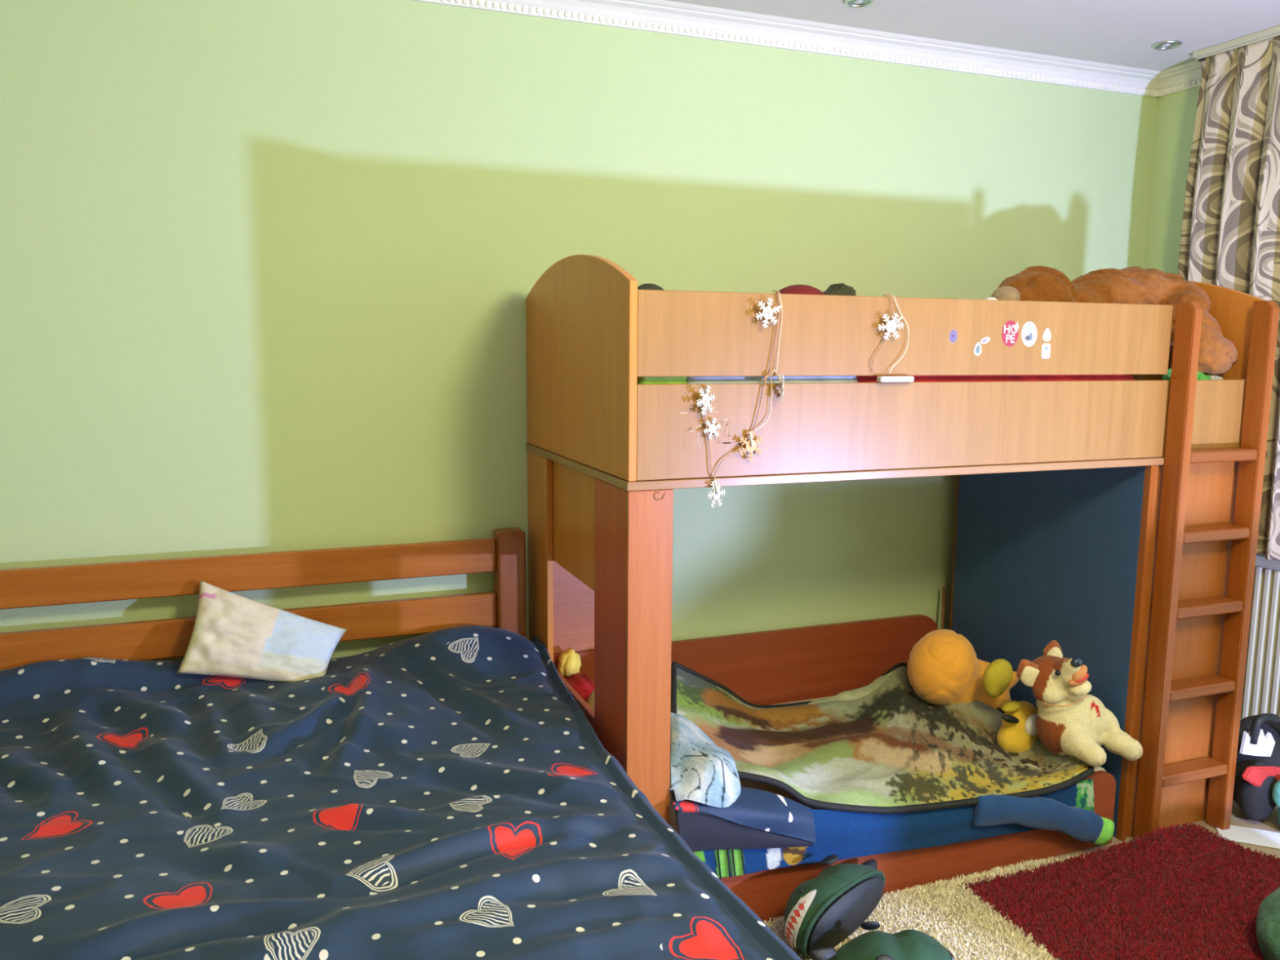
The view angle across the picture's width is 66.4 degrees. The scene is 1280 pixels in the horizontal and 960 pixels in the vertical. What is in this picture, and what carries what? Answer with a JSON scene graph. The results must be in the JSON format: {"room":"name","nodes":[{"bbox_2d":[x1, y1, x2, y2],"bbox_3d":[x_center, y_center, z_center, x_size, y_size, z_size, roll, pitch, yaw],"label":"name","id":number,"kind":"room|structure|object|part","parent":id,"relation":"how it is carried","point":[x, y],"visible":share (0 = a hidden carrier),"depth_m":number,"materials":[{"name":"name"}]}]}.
{"room":"children's bedroom","nodes":[
{"label":"children's bedroom","id":0,"kind":"room"},
{"bbox_2d":[0,0,1157,662],"bbox_3d":[-0.257,-0.269,3.219,5.072,2.653,0.120,-3,8,-21],"label":"wall","id":1,"kind":"structure","parent":0,"point":[268,269],"depth_m":2.95,"materials":[{"name":"green paint"}]},
{"bbox_2d":[408,0,1161,97],"bbox_3d":[-0.208,-1.437,2.954,4.872,0.066,0.100,-3,8,-21],"label":"trim","id":2,"kind":"structure","parent":1,"relation":"attached to","point":[661,16],"depth_m":3.28,"materials":[{"name":"white paint"}]},
{"bbox_2d":[666,0,1279,71],"bbox_3d":[0.616,-1.229,0.815,5.072,0.120,4.900,-3,8,-21],"label":"ceiling","id":3,"kind":"structure","parent":0,"point":[1124,33],"depth_m":3.17,"materials":[{"name":"white paint"}]},
{"bbox_2d":[844,0,875,7],"bbox_3d":[0.672,-1.466,2.994,0.092,0.013,0.092,-3,8,-21],"label":"recessed light","id":4,"kind":"object","parent":3,"relation":"in","point":[852,3],"visible":1,"depth_m":3.01,"materials":[{"name":"grey metal"}]},
{"bbox_3d":[0.668,-1.465,2.992,0.028,0.012,0.028,-3,8,-21],"label":"bulb","id":5,"kind":"part","parent":4,"relation":"part of","materials":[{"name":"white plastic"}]},
{"bbox_2d":[1151,40,1182,49],"bbox_3d":[1.833,-1.513,3.400,0.092,0.013,0.092,-3,8,-21],"label":"recessed light","id":6,"kind":"object","parent":3,"relation":"in","point":[1168,44],"visible":1,"depth_m":3.39,"materials":[{"name":"grey metal"}]},
{"bbox_3d":[1.829,-1.512,3.399,0.028,0.012,0.028,-3,8,-21],"label":"bulb","id":7,"kind":"part","parent":6,"relation":"part of","materials":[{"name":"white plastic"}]},
{"bbox_2d":[1192,25,1279,61],"bbox_3d":[2.353,-1.383,2.589,0.060,0.032,1.975,-3,8,-21],"label":"rail","id":8,"kind":"object","parent":3,"relation":"attached to","point":[1268,33],"visible":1,"depth_m":3.34,"materials":[{"name":"beige paint"}]},
{"bbox_2d":[1177,35,1279,560],"bbox_3d":[2.149,-0.604,3.236,0.091,1.747,0.854,-3,8,-21],"label":"curtain","id":9,"kind":"object","parent":8,"relation":"hanging from","point":[1230,237],"visible":0.43,"depth_m":3.36,"materials":[{"name":"fabric"}]},
{"bbox_2d":[767,800,1279,922],"bbox_3d":[0.596,1.419,1.181,5.072,0.120,4.900,-3,8,-21],"label":"floor","id":10,"kind":"structure","parent":0,"point":[1271,823],"depth_m":3.10,"materials":[{"name":"laminate"}]},
{"bbox_2d":[0,527,525,670],"bbox_3d":[-0.813,0.779,1.916,1.707,0.925,2.075,-3,8,-21],"label":"headboard","id":11,"kind":"object","parent":10,"relation":"on","point":[504,554],"visible":0.5,"depth_m":2.81,"materials":[{"name":"brown wood"}]},
{"bbox_2d":[182,812,191,817],"bbox_3d":[-0.815,0.827,1.930,1.630,0.225,1.890,-3,8,-21],"label":"mattress","id":12,"kind":"object","parent":11,"relation":"on","point":[186,814],"visible":0.02,"depth_m":2.04,"materials":[{"name":"beige fabric"}]},
{"bbox_3d":[-1.171,0.439,2.810,1.534,0.108,0.030,-3,8,-21],"label":"headboard rail","id":13,"kind":"part","parent":11,"relation":"part of","materials":[{"name":"brown wood"}]},
{"bbox_3d":[-1.170,0.266,2.787,1.534,0.103,0.030,-3,8,-21],"label":"headboard rail","id":14,"kind":"part","parent":11,"relation":"part of","materials":[{"name":"brown wood"}]},
{"bbox_2d":[0,625,801,959],"bbox_3d":[-0.776,0.884,1.863,1.797,0.574,2.096,-3,8,-21],"label":"duvet","id":15,"kind":"object","parent":11,"relation":"on","point":[444,793],"visible":0.98,"depth_m":1.96,"materials":[{"name":"blue fabric"}]},
{"bbox_2d":[177,580,347,681],"bbox_3d":[-1.043,0.432,2.717,0.435,0.300,0.144,-1,8,-12],"label":"pillow","id":16,"kind":"object","parent":15,"relation":"on","point":[233,635],"visible":0.97,"depth_m":2.68,"materials":[{"name":"fabric"}]},
{"bbox_3d":[-0.414,0.615,3.126,0.087,0.925,0.080,-3,8,-21],"label":"bed post","id":17,"kind":"part","parent":11,"relation":"part of","materials":[{"name":"brown wood"}]},
{"bbox_2d":[525,254,1279,922],"bbox_3d":[0.767,0.221,3.075,2.048,1.737,0.998,-3,8,-21],"label":"bunk bed","id":18,"kind":"object","parent":10,"relation":"on","point":[1115,523],"visible":0.85,"depth_m":2.78,"materials":[{"name":"brown wood"}]},
{"bbox_3d":[-0.316,0.496,3.109,0.019,1.165,0.229,-3,8,-21],"label":"post","id":19,"kind":"part","parent":18,"relation":"part of","materials":[{"name":"brown wood"}]},
{"bbox_3d":[-0.188,0.234,3.237,0.290,0.679,0.016,-3,8,-21],"label":"post","id":20,"kind":"part","parent":18,"relation":"part of","materials":[{"name":"pink laminate"}]},
{"bbox_3d":[-0.183,-0.330,2.664,0.020,0.548,0.934,-3,8,-21],"label":"panel","id":21,"kind":"part","parent":18,"relation":"part of","materials":[{"name":"brown wood"}]},
{"bbox_3d":[-0.071,0.586,2.477,0.018,1.165,0.232,-3,8,-21],"label":"post","id":22,"kind":"part","parent":18,"relation":"part of","materials":[{"name":"red laminate"}]},
{"bbox_3d":[0.019,0.600,2.378,0.114,1.165,0.018,-3,8,-21],"label":"post","id":23,"kind":"part","parent":18,"relation":"part of","materials":[{"name":"orange laminate"}]},
{"bbox_2d":[696,289,784,507],"bbox_3d":[0.224,-0.193,2.315,0.227,0.505,0.067,-3,8,-21],"label":"fairy lights","id":24,"kind":"object","parent":18,"relation":"hanging from","point":[767,312],"depth_m":2.33,"materials":[{"name":"white plastic"}]},
{"bbox_3d":[0.164,-0.092,2.321,0.033,0.177,0.003,-3,8,-21],"label":"cord","id":25,"kind":"part","parent":24,"relation":"part of","materials":[{"name":"white plastic"}]},
{"bbox_3d":[0.253,-0.228,2.345,0.166,0.451,0.022,-3,8,-21],"label":"cord","id":26,"kind":"part","parent":24,"relation":"part of","materials":[{"name":"white plastic"}]},
{"bbox_3d":[0.302,-0.190,2.361,0.064,0.152,0.002,-3,8,-21],"label":"pale cord","id":27,"kind":"part","parent":24,"relation":"part of","materials":[{"name":"white plastic"}]},
{"bbox_3d":[0.336,-0.355,2.351,0.013,0.190,0.002,-3,8,-21],"label":"pale cord","id":28,"kind":"part","parent":24,"relation":"part of","materials":[{"name":"white plastic"}]},
{"bbox_2d":[670,786,816,852],"bbox_3d":[0.256,0.864,2.494,0.398,0.174,0.137,-2,8,-16],"label":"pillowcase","id":29,"kind":"object","parent":18,"relation":"hanging from","point":[741,824],"visible":0.85,"depth_m":2.44,"materials":[{"name":"blue fabric"}]},
{"bbox_2d":[668,711,740,807],"bbox_3d":[0.165,0.733,2.568,0.181,0.112,0.374,1,8,2],"label":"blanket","id":30,"kind":"object","parent":29,"relation":"on","point":[702,771],"visible":1,"depth_m":2.44,"materials":[{"name":"white fabric"}]},
{"bbox_3d":[0.759,-0.088,3.061,2.048,0.021,0.937,-3,8,-21],"label":"board","id":31,"kind":"part","parent":18,"relation":"part of","materials":[{"name":"brown wood"}]},
{"bbox_2d":[675,778,1094,879],"bbox_3d":[0.727,0.912,2.655,1.371,0.312,0.025,-3,8,-21],"label":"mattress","id":32,"kind":"object","parent":18,"relation":"hanging from","point":[844,834],"visible":0.58,"depth_m":2.62,"materials":[{"name":"blue fabric"}]},
{"bbox_2d":[669,696,1106,833],"bbox_3d":[0.569,0.897,3.119,1.555,0.067,0.862,-3,8,-21],"label":"mattress","id":33,"kind":"object","parent":18,"relation":"on","point":[744,783],"visible":0.02,"depth_m":2.85,"materials":[{"name":"fabric"}]},
{"bbox_2d":[557,647,594,702],"bbox_3d":[-0.187,0.703,3.127,0.105,0.283,0.245,-3,8,-21],"label":"plush toy","id":34,"kind":"object","parent":33,"relation":"on","point":[569,660],"visible":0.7,"depth_m":3.15,"materials":[{"name":"fabric"}]},
{"bbox_2d":[586,689,594,711],"bbox_3d":[-0.087,0.746,2.877,0.157,0.297,0.236,-3,8,-21],"label":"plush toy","id":35,"kind":"object","parent":33,"relation":"on","point":[590,702],"visible":0.02,"depth_m":2.86,"materials":[{"name":"brown fabric"}]},
{"bbox_2d":[671,661,1094,813],"bbox_3d":[0.621,0.732,3.001,1.339,0.316,0.805,-3,8,-21],"label":"fleece blanket","id":36,"kind":"object","parent":33,"relation":"on","point":[878,747],"visible":0.87,"depth_m":2.94,"materials":[{"name":"multicoloured fabric"}]},
{"bbox_2d":[982,658,1038,752],"bbox_3d":[1.194,0.729,3.127,0.165,0.291,0.171,-1,8,-9],"label":"plush toy","id":37,"kind":"object","parent":36,"relation":"on","point":[1018,733],"visible":0.88,"depth_m":3.08,"materials":[{"name":"yellow fabric"}]},
{"bbox_2d":[1016,640,1142,766],"bbox_3d":[1.314,0.681,2.946,0.312,0.349,0.259,-3,8,-21],"label":"plush dog","id":38,"kind":"object","parent":36,"relation":"on","point":[1071,721],"visible":1,"depth_m":2.92},
{"bbox_2d":[940,586,945,629],"bbox_3d":[1.155,0.592,3.742,0.011,0.366,0.060,2,8,14],"label":"stick","id":39,"kind":"object","parent":33,"relation":"on","point":[943,587],"visible":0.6,"depth_m":3.73,"materials":[{"name":"wood"}]},
{"bbox_2d":[906,629,1018,709],"bbox_3d":[1.099,0.668,3.353,0.385,0.325,0.227,-3,8,-21],"label":"plush toy","id":40,"kind":"object","parent":33,"relation":"on","point":[944,667],"visible":0.73,"depth_m":3.26,"materials":[{"name":"orange fabric"}]},
{"bbox_2d":[871,293,914,382],"bbox_3d":[0.617,-0.354,2.445,0.125,0.213,0.067,-3,8,-21],"label":"fairy lights","id":41,"kind":"object","parent":18,"relation":"hanging from","point":[891,326],"depth_m":2.46,"materials":[{"name":"white plastic"}]},
{"bbox_3d":[0.606,-0.368,2.463,0.056,0.197,0.022,-3,8,-21],"label":"cord","id":42,"kind":"part","parent":41,"relation":"part of","materials":[{"name":"white plastic"}]},
{"bbox_3d":[0.657,-0.367,2.474,0.055,0.196,0.003,-3,8,-21],"label":"pale cord","id":43,"kind":"part","parent":41,"relation":"part of","materials":[{"name":"white plastic"}]},
{"bbox_3d":[0.922,-0.152,2.626,1.998,0.224,0.018,-3,8,-21],"label":"rail","id":44,"kind":"part","parent":18,"relation":"part of","materials":[{"name":"brown wood"}]},
{"bbox_2d":[973,794,1114,844],"bbox_3d":[1.169,0.984,2.820,0.516,0.233,0.042,-3,8,-21],"label":"trousers","id":45,"kind":"object","parent":18,"relation":"hanging from","point":[1082,824],"visible":1,"depth_m":2.79,"materials":[{"name":"blue fabric"}]},
{"bbox_3d":[1.554,0.304,2.886,0.034,1.634,0.062,-3,8,-21],"label":"ladder rail","id":46,"kind":"part","parent":18,"relation":"part of","materials":[{"name":"brown wood"}]},
{"bbox_3d":[1.705,-0.415,3.384,0.020,0.548,0.934,-3,8,-21],"label":"panel","id":47,"kind":"part","parent":18,"relation":"part of","materials":[{"name":"brown wood"}]},
{"bbox_3d":[1.842,0.286,2.995,0.034,1.644,0.062,-3,8,-21],"label":"ladder rail","id":48,"kind":"part","parent":18,"relation":"part of","materials":[{"name":"brown wood"}]},
{"bbox_3d":[0.750,-0.198,3.049,1.935,0.197,0.855,-3,8,-21],"label":"mattress","id":49,"kind":"object","parent":18,"relation":"on","visible":0},
{"bbox_2d":[637,283,664,290],"bbox_3d":[0.023,-0.395,2.650,0.196,0.270,0.196,-3,8,-21],"label":"cap","id":50,"kind":"object","parent":49,"relation":"on","point":[647,286],"visible":0.02,"depth_m":2.61,"materials":[{"name":"green fabric"}]},
{"bbox_2d":[636,376,688,384],"bbox_3d":[0.003,-0.265,2.438,0.133,0.086,0.334,-3,8,-21],"label":"folded cloth","id":51,"kind":"object","parent":49,"relation":"on","point":[664,380],"visible":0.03,"depth_m":2.30,"materials":[{"name":"green fabric"}]},
{"bbox_2d":[686,375,857,383],"bbox_3d":[0.255,-0.294,2.613,0.505,0.101,0.483,-3,8,-21],"label":"pillow","id":52,"kind":"object","parent":49,"relation":"on","point":[835,379],"visible":0.06,"depth_m":2.40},
{"bbox_2d":[775,284,825,294],"bbox_3d":[0.447,-0.422,2.757,0.273,0.252,0.253,-3,8,-21],"label":"cushion","id":53,"kind":"object","parent":52,"relation":"on","point":[793,289],"visible":0.08,"depth_m":2.70,"materials":[{"name":"red fabric"}]},
{"bbox_2d":[855,374,1135,382],"bbox_3d":[0.885,-0.340,2.986,0.977,0.099,0.729,-3,8,-21],"label":"quilt","id":54,"kind":"object","parent":49,"relation":"on","point":[1006,377],"visible":0.06,"depth_m":2.67,"materials":[{"name":"fabric"}]},
{"bbox_2d":[822,283,855,295],"bbox_3d":[0.559,-0.435,2.798,0.129,0.249,0.060,-3,8,-21],"label":"backpack","id":55,"kind":"object","parent":54,"relation":"on","point":[839,289],"visible":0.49,"depth_m":2.76,"materials":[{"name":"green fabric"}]},
{"bbox_2d":[986,297,996,299],"bbox_3d":[1.040,-0.427,2.964,0.102,0.250,0.097,-3,8,-21],"label":"tissue","id":56,"kind":"object","parent":54,"relation":"on","point":[989,298],"visible":0.04,"depth_m":2.94,"materials":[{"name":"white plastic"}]},
{"bbox_2d":[991,265,1237,375],"bbox_3d":[1.495,-0.502,3.190,0.732,0.384,0.467,2,8,11],"label":"plush bear","id":57,"kind":"object","parent":54,"relation":"on","point":[1134,284],"visible":0.42,"depth_m":3.06},
{"bbox_2d":[1162,368,1222,380],"bbox_3d":[1.681,-0.310,2.969,0.238,0.071,0.060,-3,8,-21],"label":"plastic bag","id":58,"kind":"object","parent":49,"relation":"on","point":[1200,375],"visible":0.25,"depth_m":2.95,"materials":[{"name":"green plastic"}]},
{"bbox_2d":[764,822,1279,959],"bbox_3d":[1.283,1.179,2.167,2.240,0.089,1.392,-3,8,-21],"label":"rug","id":59,"kind":"object","parent":10,"relation":"on","point":[1190,892],"visible":0.8,"depth_m":2.62,"materials":[{"name":"carpet"}]},
{"bbox_2d":[784,854,885,959],"bbox_3d":[0.497,1.065,2.485,0.380,0.206,0.150,-7,11,-43],"label":"slipper","id":60,"kind":"object","parent":59,"relation":"on","point":[823,911],"visible":0.94,"depth_m":2.40,"materials":[{"name":"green fabric"}]},
{"bbox_2d":[808,920,955,959],"bbox_3d":[0.567,1.117,2.281,0.348,0.121,0.174,0,8,-1],"label":"slipper","id":61,"kind":"object","parent":59,"relation":"on","point":[909,944],"visible":1,"depth_m":2.26,"materials":[{"name":"green fabric"}]},
{"bbox_2d":[1216,824,1279,848],"bbox_3d":[1.991,1.113,3.004,0.380,0.004,0.110,4,8,22],"label":"paper sheet","id":62,"kind":"object","parent":10,"relation":"on","point":[1237,833],"visible":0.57,"depth_m":3.04,"materials":[{"name":"white paper"}]},
{"bbox_2d":[1232,713,1279,821],"bbox_3d":[2.012,0.908,3.178,0.363,0.361,0.207,-3,8,-21],"label":"bag","id":63,"kind":"object","parent":10,"relation":"on","point":[1257,771],"visible":0.72,"depth_m":3.09,"materials":[{"name":"black fabric"}]},
{"bbox_2d":[1240,728,1275,756],"bbox_3d":[1.967,0.836,3.112,0.145,0.106,0.010,-3,8,-21],"label":"print","id":64,"kind":"object","parent":63,"relation":"attached to","point":[1255,743],"depth_m":3.10,"materials":[{"name":"fabric"}]},
{"bbox_3d":[2.030,0.818,3.129,0.221,0.168,0.040,-3,9,-25],"label":"handle","id":65,"kind":"part","parent":63,"relation":"part of","materials":[{"name":"black fabric"}]},
{"bbox_2d":[1271,778,1279,824],"bbox_3d":[2.053,1.014,3.064,0.176,0.186,0.068,-3,8,-21],"label":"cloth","id":66,"kind":"object","parent":63,"relation":"hanging from","point":[1276,789],"visible":1,"depth_m":3.03,"materials":[{"name":"teal fabric"}]},
{"bbox_2d":[1256,887,1279,959],"bbox_3d":[1.765,1.066,2.358,0.535,0.393,0.384,-3,8,-21],"label":"throw","id":67,"kind":"object","parent":10,"relation":"on","point":[1268,919],"visible":1,"depth_m":2.37,"materials":[{"name":"green fabric"}]},
{"bbox_2d":[1143,86,1199,274],"bbox_3d":[2.998,-0.062,1.903,0.250,2.653,4.700,-3,8,-21],"label":"wall","id":68,"kind":"structure","parent":0,"point":[1175,113],"depth_m":3.84,"materials":[{"name":"green paint"}]},
{"bbox_2d":[1155,60,1201,97],"bbox_3d":[2.843,-1.237,1.677,0.100,0.066,4.700,-3,8,-21],"label":"trim","id":69,"kind":"structure","parent":68,"relation":"attached to","point":[1187,76],"depth_m":3.73,"materials":[{"name":"white paint"}]},
{"bbox_2d":[1240,555,1279,719],"bbox_3d":[2.403,0.719,3.037,0.116,0.786,1.130,-3,8,-21],"label":"radiator","id":70,"kind":"object","parent":68,"relation":"attached to","point":[1261,686],"visible":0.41,"depth_m":3.43,"materials":[{"name":"white metal"}]}
]}

